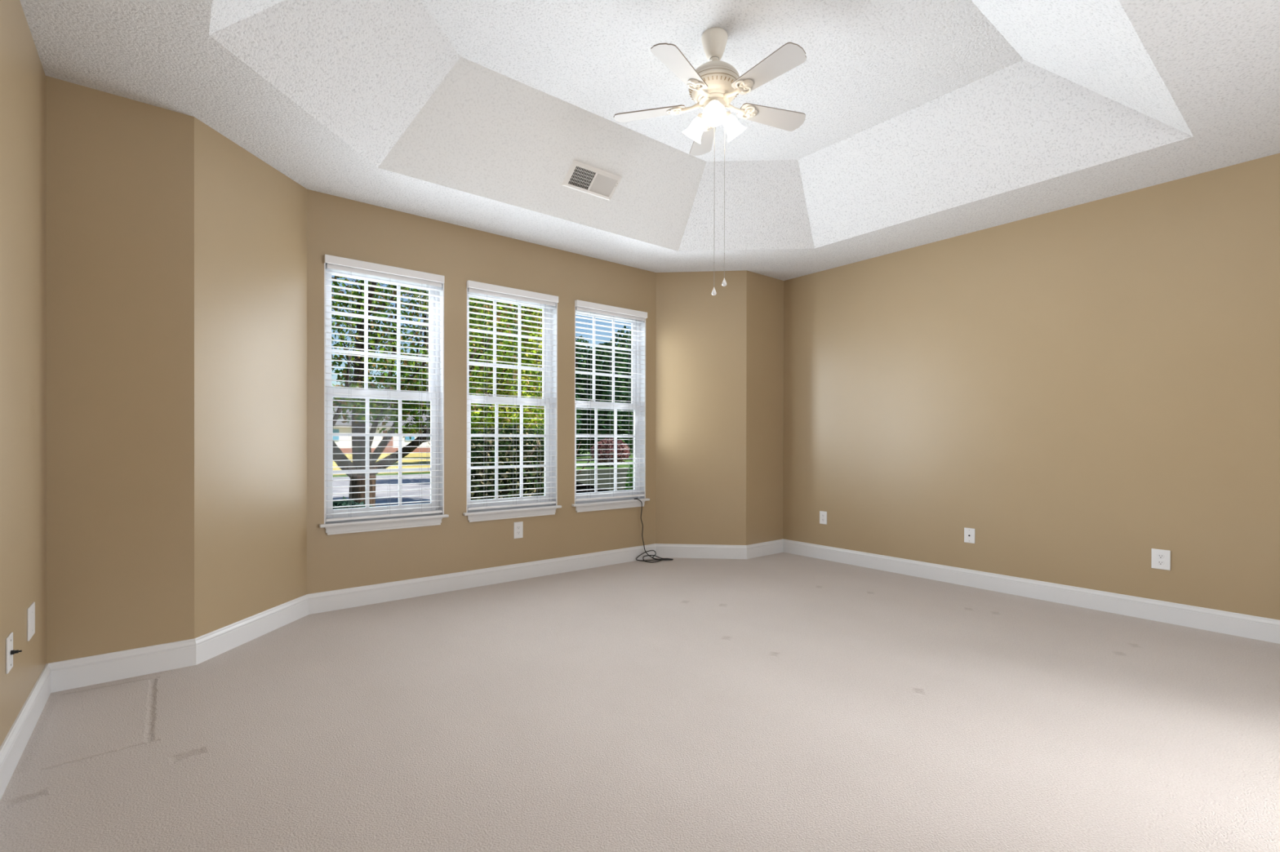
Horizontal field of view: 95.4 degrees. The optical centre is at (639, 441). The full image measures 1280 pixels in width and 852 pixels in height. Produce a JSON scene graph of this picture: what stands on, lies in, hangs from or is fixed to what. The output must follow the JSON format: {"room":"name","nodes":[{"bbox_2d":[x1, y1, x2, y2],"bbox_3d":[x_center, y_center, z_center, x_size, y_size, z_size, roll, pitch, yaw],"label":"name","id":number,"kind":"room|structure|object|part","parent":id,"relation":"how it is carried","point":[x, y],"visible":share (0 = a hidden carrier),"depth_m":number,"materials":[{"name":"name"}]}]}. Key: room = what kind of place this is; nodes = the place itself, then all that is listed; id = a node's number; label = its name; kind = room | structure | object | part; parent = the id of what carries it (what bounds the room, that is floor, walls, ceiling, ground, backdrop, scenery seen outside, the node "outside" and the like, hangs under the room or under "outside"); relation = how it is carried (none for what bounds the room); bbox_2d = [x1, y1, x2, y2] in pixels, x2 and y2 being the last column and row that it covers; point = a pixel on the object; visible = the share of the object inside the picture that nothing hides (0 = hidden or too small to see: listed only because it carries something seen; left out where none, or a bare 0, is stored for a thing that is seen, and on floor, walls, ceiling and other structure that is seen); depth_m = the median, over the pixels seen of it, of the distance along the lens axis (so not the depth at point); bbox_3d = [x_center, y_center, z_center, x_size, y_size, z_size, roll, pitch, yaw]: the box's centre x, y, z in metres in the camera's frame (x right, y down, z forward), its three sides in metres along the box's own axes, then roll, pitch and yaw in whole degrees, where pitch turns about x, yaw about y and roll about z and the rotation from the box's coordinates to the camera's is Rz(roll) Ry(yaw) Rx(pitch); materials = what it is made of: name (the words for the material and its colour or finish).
{"room":"empty bedroom","nodes":[
{"label":"empty bedroom","id":0,"kind":"room"},
{"bbox_2d":[0,0,46,746],"bbox_3d":[-1.107,-0.249,0.567,0.150,2.855,5.375,0,0,-39],"label":"wall","id":1,"kind":"structure","parent":0,"point":[23,502],"depth_m":2.14,"materials":[{"name":"beige paint"}]},
{"bbox_2d":[5,632,22,674],"bbox_3d":[-2.141,0.720,1.993,0.032,0.120,0.082,0,0,-39],"label":"cable plate","id":2,"kind":"object","parent":1,"relation":"attached to","point":[10,651],"visible":1,"depth_m":1.97,"materials":[{"name":"white plastic"}]},
{"bbox_3d":[-2.151,0.720,1.985,0.006,0.120,0.082,0,0,-39],"label":"plate","id":3,"kind":"part","parent":2,"relation":"part of","materials":[{"name":"white plastic"}]},
{"bbox_2d":[0,663,50,800],"bbox_3d":[-0.998,1.063,0.565,0.016,0.130,5.225,0,0,-39],"label":"baseboard","id":4,"kind":"structure","parent":1,"relation":"attached to","point":[14,744],"depth_m":2.11,"materials":[{"name":"white paint"}]},
{"bbox_2d":[26,602,35,641],"bbox_3d":[-2.400,0.708,2.295,0.007,0.126,0.125,0,0,-39],"label":"blank plate","id":5,"kind":"object","parent":1,"relation":"attached to","point":[31,610],"visible":1,"depth_m":2.27,"materials":[{"name":"white plastic"}]},
{"bbox_2d":[45,75,194,663],"bbox_3d":[-2.544,-0.259,2.764,0.674,2.855,0.150,0,0,-39],"label":"wall","id":6,"kind":"structure","parent":0,"point":[120,171],"depth_m":2.74,"materials":[{"name":"beige paint"}]},
{"bbox_2d":[48,638,195,693],"bbox_3d":[-2.433,1.053,2.753,0.531,0.130,0.016,0,0,-39],"label":"baseboard","id":7,"kind":"structure","parent":6,"relation":"attached to","point":[77,673],"depth_m":2.74,"materials":[{"name":"white paint"}]},
{"bbox_2d":[194,117,306,638],"bbox_3d":[-2.264,-0.261,3.376,0.150,2.855,0.906,0,0,6],"label":"wall","id":8,"kind":"structure","parent":0,"point":[251,217],"depth_m":3.26,"materials":[{"name":"beige paint"}]},
{"bbox_2d":[195,594,308,665],"bbox_3d":[-2.187,1.052,3.338,0.016,0.130,0.850,0,0,6],"label":"baseboard","id":9,"kind":"structure","parent":8,"relation":"attached to","point":[211,645],"depth_m":3.26,"materials":[{"name":"white paint"}]},
{"bbox_2d":[306,189,656,594],"bbox_3d":[-1.046,-0.263,4.745,3.082,2.855,0.150,0,0,-39],"label":"wall","id":10,"kind":"structure","parent":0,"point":[337,226],"depth_m":4.39,"materials":[{"name":"beige paint"}]},
{"bbox_2d":[319,263,448,535],"bbox_3d":[-1.801,-0.292,4.108,0.850,1.810,0.192,0,0,-39],"label":"window","id":11,"kind":"structure","parent":10,"relation":"attached to","point":[336,527],"depth_m":4.16,"materials":[{"name":"white plastic"}]},
{"bbox_3d":[-1.843,-0.741,4.167,0.734,0.852,0.028,0,0,-39],"label":"sash","id":12,"kind":"part","parent":11,"relation":"part of","materials":[{"name":"white plastic"}]},
{"bbox_3d":[-1.822,0.079,4.142,0.734,0.885,0.028,0,0,-39],"label":"sash","id":13,"kind":"part","parent":11,"relation":"part of","materials":[{"name":"white plastic"}]},
{"bbox_3d":[-1.801,0.549,4.109,0.850,0.020,0.187,0,0,-39],"label":"sill","id":14,"kind":"part","parent":11,"relation":"part of","materials":[{"name":"white paint"}]},
{"bbox_2d":[324,254,444,521],"bbox_3d":[-1.771,-0.346,4.068,0.786,1.748,0.086,0,0,-39],"label":"window blind","id":15,"kind":"object","parent":10,"relation":"attached to","point":[332,263],"visible":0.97,"depth_m":4.06,"materials":[{"name":"white plastic"}]},
{"bbox_3d":[-1.780,0.518,4.087,0.772,0.018,0.050,0,0,-39],"label":"rail","id":16,"kind":"part","parent":15,"relation":"part of","materials":[{"name":"white plastic"}]},
{"bbox_2d":[307,543,656,614],"bbox_3d":[-0.997,1.050,4.684,2.958,0.130,0.016,0,0,-39],"label":"baseboard","id":17,"kind":"structure","parent":10,"relation":"attached to","point":[334,600],"depth_m":4.41,"materials":[{"name":"white paint"}]},
{"bbox_2d":[462,288,561,522],"bbox_3d":[-1.047,-0.292,4.717,0.850,1.810,0.192,0,0,-39],"label":"window","id":18,"kind":"structure","parent":10,"relation":"attached to","point":[488,514],"depth_m":4.82,"materials":[{"name":"white plastic"}]},
{"bbox_3d":[-1.089,-0.741,4.776,0.734,0.852,0.028,0,0,-39],"label":"sash","id":19,"kind":"part","parent":18,"relation":"part of","materials":[{"name":"white plastic"}]},
{"bbox_3d":[-1.068,0.078,4.751,0.734,0.885,0.028,0,0,-39],"label":"sash","id":20,"kind":"part","parent":18,"relation":"part of","materials":[{"name":"white plastic"}]},
{"bbox_3d":[-1.047,0.549,4.718,0.850,0.020,0.187,0,0,-39],"label":"sill","id":21,"kind":"part","parent":18,"relation":"part of","materials":[{"name":"white paint"}]},
{"bbox_2d":[466,280,558,510],"bbox_3d":[-1.017,-0.349,4.676,0.786,1.744,0.086,0,0,-39],"label":"window blind","id":22,"kind":"object","parent":10,"relation":"attached to","point":[495,291],"visible":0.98,"depth_m":4.67,"materials":[{"name":"white plastic"}]},
{"bbox_3d":[-1.190,-0.319,4.524,0.002,1.652,0.002,0,0,15],"label":"ladder cord","id":23,"kind":"part","parent":22,"relation":"part of","materials":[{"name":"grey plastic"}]},
{"bbox_3d":[-1.026,0.514,4.696,0.772,0.018,0.050,0,0,-39],"label":"rail","id":24,"kind":"part","parent":22,"relation":"part of","materials":[{"name":"white plastic"}]},
{"bbox_3d":[-0.995,-0.319,4.681,0.002,1.652,0.002,0,0,-3],"label":"ladder cord","id":25,"kind":"part","parent":22,"relation":"part of","materials":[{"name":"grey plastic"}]},
{"bbox_3d":[-0.857,-0.319,4.860,0.002,1.652,0.002,0,0,-3],"label":"ladder cord","id":26,"kind":"part","parent":22,"relation":"part of","materials":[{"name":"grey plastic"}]},
{"bbox_3d":[-0.786,-0.465,4.844,0.002,1.360,0.002,0,0,-39],"label":"lift cord","id":27,"kind":"part","parent":22,"relation":"part of","materials":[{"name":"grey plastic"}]},
{"bbox_2d":[513,521,523,538],"bbox_3d":[-0.981,0.714,4.700,0.080,0.132,0.009,0,0,-39],"label":"power outlet","id":28,"kind":"object","parent":10,"relation":"attached to","point":[517,526],"visible":1,"depth_m":4.70,"materials":[{"name":"white plastic"}]},
{"bbox_2d":[571,306,649,512],"bbox_3d":[-0.293,-0.292,5.325,0.850,1.810,0.192,0,0,-39],"label":"window","id":29,"kind":"structure","parent":10,"relation":"attached to","point":[628,502],"depth_m":5.45,"materials":[{"name":"white plastic"}]},
{"bbox_3d":[-0.335,-0.742,5.385,0.734,0.852,0.028,0,0,-39],"label":"sash","id":30,"kind":"part","parent":29,"relation":"part of","materials":[{"name":"white plastic"}]},
{"bbox_3d":[-0.314,0.078,5.359,0.734,0.885,0.028,0,0,-39],"label":"sash","id":31,"kind":"part","parent":29,"relation":"part of","materials":[{"name":"white plastic"}]},
{"bbox_3d":[-0.293,0.548,5.326,0.850,0.020,0.187,0,0,-39],"label":"sill","id":32,"kind":"part","parent":29,"relation":"part of","materials":[{"name":"white paint"}]},
{"bbox_2d":[634,497,673,562],"bbox_3d":[0.126,0.821,5.440,0.342,0.585,0.190,0,0,17],"label":"cable","id":33,"kind":"object","parent":29,"relation":"hanging from","point":[656,559],"visible":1,"depth_m":5.45,"materials":[{"name":"black rubber"}]},
{"bbox_2d":[574,299,647,501],"bbox_3d":[-0.263,-0.352,5.285,0.786,1.738,0.086,0,0,-39],"label":"window blind","id":34,"kind":"object","parent":10,"relation":"attached to","point":[581,307],"visible":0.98,"depth_m":5.30,"materials":[{"name":"white plastic"}]},
{"bbox_3d":[-0.469,-0.322,5.174,0.002,1.646,0.002,0,0,15],"label":"ladder cord","id":35,"kind":"part","parent":34,"relation":"part of","materials":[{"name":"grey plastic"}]},
{"bbox_3d":[-0.436,-0.322,5.132,0.002,1.646,0.002,0,0,-3],"label":"ladder cord","id":36,"kind":"part","parent":34,"relation":"part of","materials":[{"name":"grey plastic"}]},
{"bbox_3d":[-0.274,-0.323,5.331,0.002,1.646,0.002,0,0,15],"label":"ladder cord","id":37,"kind":"part","parent":34,"relation":"part of","materials":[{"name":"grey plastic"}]},
{"bbox_3d":[-0.272,0.508,5.304,0.772,0.018,0.050,0,0,-39],"label":"rail","id":38,"kind":"part","parent":34,"relation":"part of","materials":[{"name":"white plastic"}]},
{"bbox_3d":[-0.240,-0.322,5.290,0.002,1.646,0.002,0,0,-3],"label":"ladder cord","id":39,"kind":"part","parent":34,"relation":"part of","materials":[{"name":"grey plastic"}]},
{"bbox_3d":[-0.103,-0.323,5.469,0.002,1.646,0.002,0,0,15],"label":"ladder cord","id":40,"kind":"part","parent":34,"relation":"part of","materials":[{"name":"white fabric"}]},
{"bbox_2d":[0,552,1279,851],"bbox_3d":[1.462,1.129,1.979,5.640,0.001,7.335,0,0,-39],"label":"floor","id":41,"kind":"structure","parent":0,"point":[781,702],"depth_m":2.25,"materials":[{"name":"beige carpet"}]},
{"bbox_2d":[19,0,1279,280],"bbox_3d":[0.861,-1.851,2.437,5.564,0.464,6.125,0,0,-39],"label":"ceiling","id":42,"kind":"structure","parent":0,"point":[926,122],"depth_m":3.23,"materials":[{"name":"white paint"}]},
{"bbox_2d":[561,160,622,200],"bbox_3d":[-0.335,-1.834,4.096,0.410,0.119,0.153,0,0,-39],"label":"ceiling vent","id":43,"kind":"object","parent":42,"relation":"in","point":[582,177],"visible":1,"depth_m":4.08,"materials":[{"name":"white metal"}]},
{"bbox_3d":[-0.404,-1.832,4.040,0.162,0.002,0.094,0,-38,-39],"label":"damper blade","id":44,"kind":"part","parent":43,"relation":"part of","materials":[{"name":"grey metal"}]},
{"bbox_2d":[613,26,806,295],"bbox_3d":[0.407,-1.424,2.960,1.036,1.322,0.996,0,0,-39],"label":"ceiling fan","id":45,"kind":"object","parent":42,"relation":"hanging from","point":[714,84],"visible":1,"depth_m":2.92,"materials":[{"name":"white metal"}]},
{"bbox_3d":[0.050,-1.740,3.085,0.390,0.033,0.130,0,0,16],"label":"blade","id":46,"kind":"part","parent":45,"relation":"part of","materials":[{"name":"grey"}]},
{"bbox_3d":[0.191,-1.738,2.705,0.130,0.033,0.390,0,0,34],"label":"blade","id":47,"kind":"part","parent":45,"relation":"part of","materials":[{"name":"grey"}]},
{"bbox_3d":[0.283,-1.636,3.063,0.115,0.130,0.126,0,0,-39],"label":"lamp shade","id":48,"kind":"part","parent":45,"relation":"part of","materials":[{"name":"white glass"}]},
{"bbox_3d":[0.329,-1.696,3.031,0.055,0.055,0.064,0,0,-39],"label":"lamp arm","id":49,"kind":"part","parent":45,"relation":"part of","materials":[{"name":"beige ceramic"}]},
{"bbox_3d":[0.368,-1.740,3.337,0.130,0.033,0.390,0,0,-2],"label":"blade","id":50,"kind":"part","parent":45,"relation":"part of","materials":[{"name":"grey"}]},
{"bbox_3d":[0.386,-1.218,3.026,0.006,0.837,0.005,0,0,-39],"label":"pull chain","id":51,"kind":"part","parent":45,"relation":"part of","materials":[{"name":"grey metal"}]},
{"bbox_3d":[0.385,-0.783,3.028,0.025,0.042,0.025,0,0,-39],"label":"chain pull","id":52,"kind":"part","parent":45,"relation":"part of","materials":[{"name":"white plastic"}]},
{"bbox_3d":[0.370,-1.657,2.891,0.060,0.073,0.059,0,0,-39],"label":"bulb","id":53,"kind":"part","parent":45,"relation":"part of","materials":[{"name":"white glass"}]},
{"bbox_3d":[0.367,-1.635,2.866,0.118,0.130,0.118,0,0,-39],"label":"lamp shade","id":54,"kind":"part","parent":45,"relation":"part of","materials":[{"name":"white glass"}]},
{"bbox_3d":[0.430,-1.255,3.034,0.036,0.806,0.005,0,0,-39],"label":"pull chain","id":55,"kind":"part","parent":45,"relation":"part of","materials":[{"name":"grey metal"}]},
{"bbox_3d":[0.441,-0.835,3.045,0.025,0.042,0.025,0,0,-39],"label":"chain pull","id":56,"kind":"part","parent":45,"relation":"part of","materials":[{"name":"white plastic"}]},
{"bbox_3d":[0.444,-1.696,3.017,0.064,0.055,0.055,0,0,-39],"label":"lamp arm","id":57,"kind":"part","parent":45,"relation":"part of","materials":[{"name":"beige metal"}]},
{"bbox_3d":[0.496,-1.635,3.037,0.126,0.130,0.114,0,0,-39],"label":"lamp shade","id":58,"kind":"part","parent":45,"relation":"part of","materials":[{"name":"white glass"}]},
{"bbox_3d":[0.596,-1.738,2.722,0.130,0.033,0.390,0,0,-39],"label":"blade","id":59,"kind":"part","parent":45,"relation":"part of","materials":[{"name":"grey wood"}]},
{"bbox_3d":[0.706,-1.738,3.113,0.390,0.033,0.130,0,0,-20],"label":"blade","id":60,"kind":"part","parent":45,"relation":"part of","materials":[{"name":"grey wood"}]},
{"bbox_2d":[655,270,746,545],"bbox_3d":[0.558,-0.262,5.654,0.924,2.855,0.150,0,0,5],"label":"wall","id":61,"kind":"structure","parent":0,"point":[700,335],"depth_m":5.58,"materials":[{"name":"beige paint"}]},
{"bbox_2d":[655,543,746,559],"bbox_3d":[0.582,1.050,5.573,0.870,0.130,0.016,0,0,5],"label":"baseboard","id":62,"kind":"structure","parent":61,"relation":"attached to","point":[663,550],"depth_m":5.57,"materials":[{"name":"white paint"}]},
{"bbox_2d":[746,271,783,545],"bbox_3d":[1.244,-0.262,5.822,0.718,2.855,0.150,0,0,-39],"label":"wall","id":63,"kind":"structure","parent":0,"point":[765,294],"depth_m":5.71,"materials":[{"name":"beige paint"}]},
{"bbox_2d":[746,539,783,559],"bbox_3d":[1.233,1.051,5.713,0.574,0.130,0.016,0,0,-39],"label":"baseboard","id":64,"kind":"structure","parent":63,"relation":"attached to","point":[760,549],"depth_m":5.70,"materials":[{"name":"white paint"}]},
{"bbox_2d":[782,153,1279,620],"bbox_3d":[3.106,-0.252,3.968,0.150,2.855,5.375,0,0,-39],"label":"wall","id":65,"kind":"structure","parent":0,"point":[1086,389],"depth_m":4.02,"materials":[{"name":"beige paint"}]},
{"bbox_2d":[819,511,826,524],"bbox_3d":[1.742,0.723,5.532,0.009,0.122,0.078,0,0,-39],"label":"power outlet","id":66,"kind":"object","parent":65,"relation":"attached to","point":[823,515],"visible":1,"depth_m":5.53,"materials":[{"name":"white plastic"}]},
{"bbox_2d":[964,527,974,543],"bbox_3d":[2.556,0.729,4.518,0.015,0.115,0.078,0,0,-39],"label":"cable plate","id":67,"kind":"object","parent":65,"relation":"attached to","point":[969,533],"visible":1,"depth_m":4.52,"materials":[{"name":"white plastic"}]},
{"bbox_2d":[782,538,1279,644],"bbox_3d":[3.086,1.061,3.861,0.016,0.130,5.225,0,0,-39],"label":"baseboard","id":68,"kind":"structure","parent":65,"relation":"attached to","point":[1266,629],"depth_m":4.02,"materials":[{"name":"white paint"}]},
{"bbox_2d":[1151,548,1170,570],"bbox_3d":[3.264,0.738,3.647,0.009,0.124,0.090,0,0,-39],"label":"power outlet","id":69,"kind":"object","parent":65,"relation":"attached to","point":[1160,558],"visible":1,"depth_m":3.64,"materials":[{"name":"white plastic"}]},
{"bbox_2d":[1157,560,1164,565],"bbox_3d":[3.262,0.758,3.646,0.004,0.033,0.033,0,0,-39],"label":"receptacle","id":70,"kind":"object","parent":69,"relation":"attached to","point":[1160,562],"depth_m":3.64,"materials":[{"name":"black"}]},
{"bbox_2d":[1157,553,1164,559],"bbox_3d":[3.262,0.717,3.646,0.004,0.033,0.033,0,0,-39],"label":"receptacle","id":71,"kind":"object","parent":69,"relation":"attached to","point":[1160,556],"depth_m":3.64,"materials":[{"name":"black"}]},
{"label":"outside","id":72,"kind":"structure","parent":0,"visible":0},
{"bbox_2d":[333,453,430,475],"bbox_3d":[-46.392,1.258,36.775,94.000,0.001,64.500,0,0,-39],"label":"lawn","id":73,"kind":"structure","parent":72,"point":[411,455],"depth_m":38.56,"materials":[{"name":"plant"}]},
{"bbox_2d":[333,405,430,453],"bbox_3d":[-30.737,-1.411,65.142,12.800,5.250,9.000,0,0,-39],"label":"house","id":74,"kind":"structure","parent":73,"relation":"on","point":[339,424],"depth_m":62.29,"materials":[{"name":"white"}]},
{"bbox_3d":[-27.191,-0.071,62.820,1.000,2.200,0.080,0,0,-39],"label":"door","id":75,"kind":"part","parent":74,"relation":"part of","materials":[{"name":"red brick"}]},
{"bbox_2d":[425,380,493,448],"bbox_3d":[-10.287,-1.960,35.377,5.274,7.030,4.368,0,0,-39],"label":"evergreen tree","id":76,"kind":"object","parent":73,"relation":"on","point":[473,432],"visible":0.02,"depth_m":33.77,"materials":[{"name":"green plant"}]},
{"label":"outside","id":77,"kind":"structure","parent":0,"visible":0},
{"bbox_2d":[333,451,633,477],"bbox_3d":[-31.633,1.042,118.793,220.000,0.001,215.400,0,0,-39],"label":"ground","id":78,"kind":"structure","parent":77,"point":[584,456],"depth_m":32.35,"materials":[{"name":"green plant"}]},
{"bbox_2d":[333,496,372,509],"bbox_3d":[-3.145,1.032,6.213,0.887,0.909,0.852,0,0,-39],"label":"shrub","id":79,"kind":"object","parent":78,"relation":"on","point":[344,503],"visible":0.02,"depth_m":6.17,"materials":[{"name":"green plant"}]},
{"bbox_2d":[331,275,538,507],"bbox_3d":[-3.577,-1.847,8.788,3.758,6.593,4.113,0,0,17],"label":"tree","id":80,"kind":"object","parent":78,"relation":"on","point":[355,358],"visible":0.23,"depth_m":8.33,"materials":[{"name":"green plant"}]},
{"bbox_2d":[417,297,544,437],"bbox_3d":[-3.153,-2.483,13.393,3.047,7.843,4.124,0,0,14],"label":"tree","id":81,"kind":"object","parent":78,"relation":"on","point":[508,420],"visible":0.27,"depth_m":12.90,"materials":[{"name":"green plant"}]},
{"bbox_2d":[428,423,605,500],"bbox_3d":[-1.567,0.619,7.347,2.262,1.689,1.096,0,0,-39],"label":"hedge","id":82,"kind":"object","parent":78,"relation":"on","point":[503,445],"visible":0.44,"depth_m":6.97,"materials":[{"name":"green plant"}]},
{"bbox_2d":[535,362,582,452],"bbox_3d":[-6.259,-2.707,38.650,5.356,8.353,4.428,0,0,-39],"label":"evergreen tree","id":83,"kind":"object","parent":78,"relation":"on","point":[578,411],"visible":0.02,"depth_m":38.90,"materials":[{"name":"green plant"}]},
{"bbox_2d":[575,335,601,457],"bbox_3d":[-5.504,-3.948,50.754,5.645,10.690,4.609,0,0,-39],"label":"evergreen tree","id":84,"kind":"object","parent":78,"relation":"on","point":[581,447],"visible":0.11,"depth_m":49.88,"materials":[{"name":"green plant"}]},
{"bbox_2d":[576,468,631,493],"bbox_3d":[3.279,1.402,20.775,22.800,0.001,18.800,0,0,-39],"label":"mulch bed","id":85,"kind":"object","parent":78,"relation":"on","point":[620,470],"depth_m":21.41,"materials":[{"name":"brown soil"}]},
{"bbox_2d":[624,461,633,489],"bbox_3d":[-0.023,0.906,9.493,0.496,1.271,0.513,0,0,-9],"label":"shrub","id":86,"kind":"object","parent":85,"relation":"on","point":[631,475],"visible":0.09,"depth_m":9.46,"materials":[{"name":"green plant"}]},
{"bbox_2d":[577,339,633,455],"bbox_3d":[-2.219,-2.883,41.874,5.450,8.827,4.484,0,0,-39],"label":"evergreen tree","id":87,"kind":"object","parent":78,"relation":"on","point":[585,428],"visible":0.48,"depth_m":40.72,"materials":[{"name":"green plant"}]},
{"bbox_2d":[591,438,630,466],"bbox_3d":[-1.637,0.588,32.132,2.384,1.661,1.937,0,0,-39],"label":"shrub","id":88,"kind":"object","parent":78,"relation":"on","point":[602,442],"visible":0.65,"depth_m":31.60,"materials":[{"name":"red plant"}]},
{"bbox_2d":[611,325,633,455],"bbox_3d":[-1.134,-4.719,54.295,5.649,12.162,4.758,0,0,-39],"label":"evergreen tree","id":89,"kind":"object","parent":78,"relation":"on","point":[620,335],"visible":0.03,"depth_m":53.57,"materials":[{"name":"green plant"}]},
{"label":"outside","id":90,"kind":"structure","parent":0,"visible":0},
{"bbox_2d":[333,473,611,506],"bbox_3d":[-22.090,1.398,6.272,53.500,0.001,12.500,0,0,-39],"label":"street","id":91,"kind":"structure","parent":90,"point":[418,480],"depth_m":17.29,"materials":[{"name":"grey asphalt"}]},
{"bbox_2d":[482,326,544,449],"bbox_3d":[-4.148,-1.338,20.454,3.070,5.494,3.076,0,0,-39],"label":"tree","id":92,"kind":"object","parent":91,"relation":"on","point":[540,428],"visible":0.02,"depth_m":19.89,"materials":[{"name":"green plant"}]}
]}

